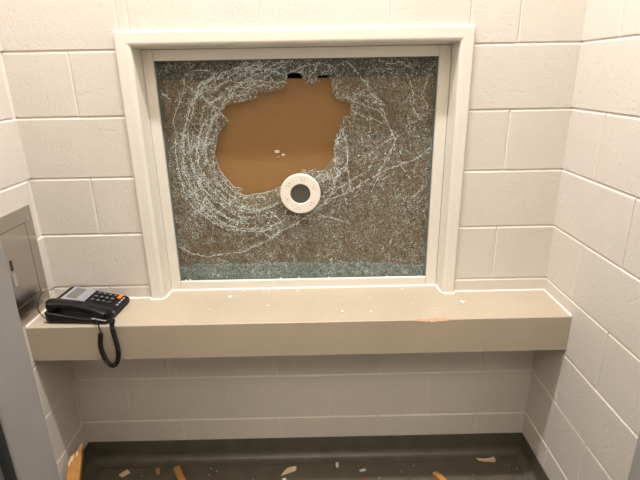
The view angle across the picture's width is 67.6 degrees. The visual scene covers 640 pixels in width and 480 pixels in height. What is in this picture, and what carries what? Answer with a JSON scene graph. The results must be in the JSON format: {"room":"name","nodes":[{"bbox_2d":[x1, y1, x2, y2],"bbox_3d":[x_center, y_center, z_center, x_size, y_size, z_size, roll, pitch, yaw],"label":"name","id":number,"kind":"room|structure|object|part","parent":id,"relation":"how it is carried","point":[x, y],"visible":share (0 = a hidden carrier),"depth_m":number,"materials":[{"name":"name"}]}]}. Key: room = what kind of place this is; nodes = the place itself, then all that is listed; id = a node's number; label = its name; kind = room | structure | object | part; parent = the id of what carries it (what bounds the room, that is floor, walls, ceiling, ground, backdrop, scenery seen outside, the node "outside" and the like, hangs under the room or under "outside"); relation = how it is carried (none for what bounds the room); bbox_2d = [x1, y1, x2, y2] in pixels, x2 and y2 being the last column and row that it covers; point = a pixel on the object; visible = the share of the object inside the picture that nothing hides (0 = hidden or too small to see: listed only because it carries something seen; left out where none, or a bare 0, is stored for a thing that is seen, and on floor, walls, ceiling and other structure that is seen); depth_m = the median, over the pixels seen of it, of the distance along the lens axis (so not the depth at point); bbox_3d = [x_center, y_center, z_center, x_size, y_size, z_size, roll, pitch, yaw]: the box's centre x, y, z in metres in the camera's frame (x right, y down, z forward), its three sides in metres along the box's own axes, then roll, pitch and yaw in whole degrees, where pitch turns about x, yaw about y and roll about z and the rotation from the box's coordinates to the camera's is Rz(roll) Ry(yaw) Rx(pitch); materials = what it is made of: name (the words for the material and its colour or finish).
{"room":"prison visiting booth","nodes":[
{"label":"prison visiting booth","id":0,"kind":"room"},
{"bbox_2d":[0,42,87,479],"bbox_3d":[-1.071,-0.586,0.961,0.151,3.600,1.030,-1,19,0],"label":"wall","id":1,"kind":"structure","parent":0,"point":[54,379],"depth_m":1.69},
{"bbox_2d":[0,204,49,325],"bbox_3d":[-0.982,0.112,1.511,0.006,0.365,0.365,-1,19,0],"label":"access panel","id":2,"kind":"object","parent":1,"relation":"attached to","point":[18,238],"visible":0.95,"depth_m":1.59,"materials":[{"name":"silver metal"}]},
{"bbox_3d":[-0.983,0.107,1.508,0.003,0.252,0.275,-1,19,0],"label":"panel door","id":3,"kind":"part","parent":2,"relation":"part of","materials":[{"name":"metal"}]},
{"bbox_2d":[81,442,98,479],"bbox_3d":[-0.944,1.062,1.546,0.046,0.098,1.015,-1,19,0],"label":"baseboard","id":4,"kind":"structure","parent":1,"relation":"attached to","point":[89,468],"depth_m":1.98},
{"bbox_2d":[1,52,436,179],"bbox_3d":[-0.099,-1.072,2.303,2.129,3.600,1.400,-1,19,0],"label":"wall","id":5,"kind":"structure","parent":0,"point":[349,71],"depth_m":2.94,"materials":[{"name":"paint"}]},
{"bbox_2d":[0,0,587,441],"bbox_3d":[-0.089,-0.808,1.547,1.841,3.600,0.201,-1,19,0],"label":"wall","id":6,"kind":"structure","parent":0,"point":[59,56],"depth_m":1.68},
{"bbox_2d":[113,25,474,298],"bbox_3d":[-0.073,-0.259,1.735,1.126,0.916,0.218,-1,19,0],"label":"window","id":7,"kind":"structure","parent":6,"relation":"in","point":[137,52],"depth_m":1.63,"materials":[{"name":"paint"}]},
{"bbox_3d":[-0.071,-0.231,1.728,0.956,0.805,0.008,-1,19,0],"label":"glass pane","id":8,"kind":"part","parent":7,"relation":"part of","materials":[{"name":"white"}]},
{"bbox_2d":[159,76,434,278],"bbox_3d":[-0.072,-0.193,1.768,0.994,0.769,0.014,-1,19,0],"label":"panel","id":9,"kind":"object","parent":7,"relation":"in","point":[292,128],"visible":0.75,"depth_m":1.73,"materials":[{"name":"brown wood"}]},
{"bbox_2d":[280,173,320,212],"bbox_3d":[-0.071,-0.168,1.737,0.147,0.147,0.011,-1,19,0],"label":"vent","id":10,"kind":"object","parent":7,"relation":"attached to","point":[299,193],"visible":1,"depth_m":1.74,"materials":[{"name":"white plastic"}]},
{"bbox_2d":[291,184,309,202],"bbox_3d":[-0.071,-0.169,1.739,0.071,0.071,0.002,-1,19,0],"label":"grille","id":11,"kind":"object","parent":10,"relation":"attached to","point":[300,193],"depth_m":1.74,"materials":[{"name":"metal"}]},
{"bbox_2d":[181,261,423,278],"bbox_3d":[-0.067,0.122,1.863,0.986,0.091,0.015,-1,19,0],"label":"glass granules","id":12,"kind":"object","parent":7,"relation":"in","point":[317,271],"visible":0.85,"depth_m":1.86,"materials":[{"name":"teal"}]},
{"bbox_2d":[25,284,571,360],"bbox_3d":[-0.070,0.256,1.840,1.834,0.133,0.470,-1,19,0],"label":"shelf","id":13,"kind":"object","parent":6,"relation":"attached to","point":[294,322],"visible":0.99,"depth_m":1.63,"materials":[{"name":"paint"}]},
{"bbox_2d":[37,286,129,367],"bbox_3d":[-0.823,0.296,1.691,0.310,0.231,0.206,0,19,3],"label":"desk telephone","id":14,"kind":"object","parent":13,"relation":"on","point":[76,304],"visible":1,"depth_m":1.62,"materials":[{"name":"black plastic"}]},
{"bbox_3d":[-0.962,0.229,1.655,0.028,0.072,0.102,-11,22,-27],"label":"line cord","id":15,"kind":"part","parent":14,"relation":"part of","materials":[{"name":"black plastic"}]},
{"bbox_3d":[-0.712,0.352,1.612,0.066,0.175,0.062,-15,23,-34],"label":"coiled cord","id":16,"kind":"part","parent":14,"relation":"part of","materials":[{"name":"black plastic"}]},
{"bbox_2d":[89,432,521,468],"bbox_3d":[-0.058,0.885,2.009,1.829,0.098,0.046,-1,19,0],"label":"baseboard","id":17,"kind":"structure","parent":6,"relation":"attached to","point":[500,446],"depth_m":2.02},
{"bbox_2d":[93,459,522,479],"bbox_3d":[-0.013,1.201,1.403,3.100,0.100,4.600,-1,19,0],"label":"floor","id":18,"kind":"structure","parent":0,"point":[462,469],"depth_m":1.96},
{"bbox_2d":[66,443,83,479],"bbox_3d":[-0.923,0.919,1.791,0.046,0.196,0.238,-4,20,-9],"label":"plank","id":19,"kind":"object","parent":18,"relation":"on","point":[74,470],"visible":1,"depth_m":1.81,"materials":[{"name":"brown wood"}]},
{"bbox_2d":[119,470,129,476],"bbox_3d":[-0.804,0.962,1.967,0.024,0.005,0.040,15,25,39],"label":"chip","id":20,"kind":"object","parent":18,"relation":"on","point":[125,472],"visible":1,"depth_m":1.97,"materials":[{"name":"beige wood"}]},
{"bbox_2d":[173,465,185,479],"bbox_3d":[-0.558,0.964,1.925,0.026,0.012,0.151,-12,22,-30],"label":"stick","id":21,"kind":"object","parent":18,"relation":"on","point":[178,472],"visible":1,"depth_m":1.95,"materials":[{"name":"brown wood"}]},
{"bbox_2d":[281,466,296,475],"bbox_3d":[-0.130,0.949,1.970,0.074,0.005,0.025,-9,21,-21],"label":"chip","id":22,"kind":"object","parent":18,"relation":"on","point":[293,468],"visible":1,"depth_m":1.97,"materials":[{"name":"beige wood"}]},
{"bbox_2d":[433,471,446,479],"bbox_3d":[0.504,0.963,1.885,0.022,0.012,0.148,-13,23,-32],"label":"stick","id":23,"kind":"object","parent":18,"relation":"on","point":[437,475],"visible":1,"depth_m":1.92,"materials":[{"name":"brown wood"}]},
{"bbox_2d":[476,457,495,461],"bbox_3d":[0.696,0.920,2.004,0.084,0.008,0.024,-1,19,0],"label":"wood sliver","id":24,"kind":"object","parent":18,"relation":"on","point":[492,459],"visible":1,"depth_m":2.00,"materials":[{"name":"beige wood"}]},
{"bbox_2d":[522,0,639,479],"bbox_3d":[0.907,-0.626,0.973,0.151,3.600,1.030,-1,19,0],"label":"wall","id":25,"kind":"structure","parent":0,"point":[582,417],"depth_m":1.45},
{"bbox_2d":[513,433,549,479],"bbox_3d":[0.839,1.027,1.557,0.046,0.098,1.015,-1,19,0],"label":"baseboard","id":26,"kind":"structure","parent":25,"relation":"attached to","point":[526,461],"depth_m":1.94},
{"bbox_3d":[-0.039,-0.417,0.424,3.100,3.600,0.118,-1,19,0],"label":"wall","id":27,"kind":"structure","parent":0,"visible":0},
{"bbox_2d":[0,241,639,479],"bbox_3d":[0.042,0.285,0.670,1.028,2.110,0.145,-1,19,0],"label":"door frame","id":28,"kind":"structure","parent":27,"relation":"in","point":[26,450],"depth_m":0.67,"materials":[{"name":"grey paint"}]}
]}

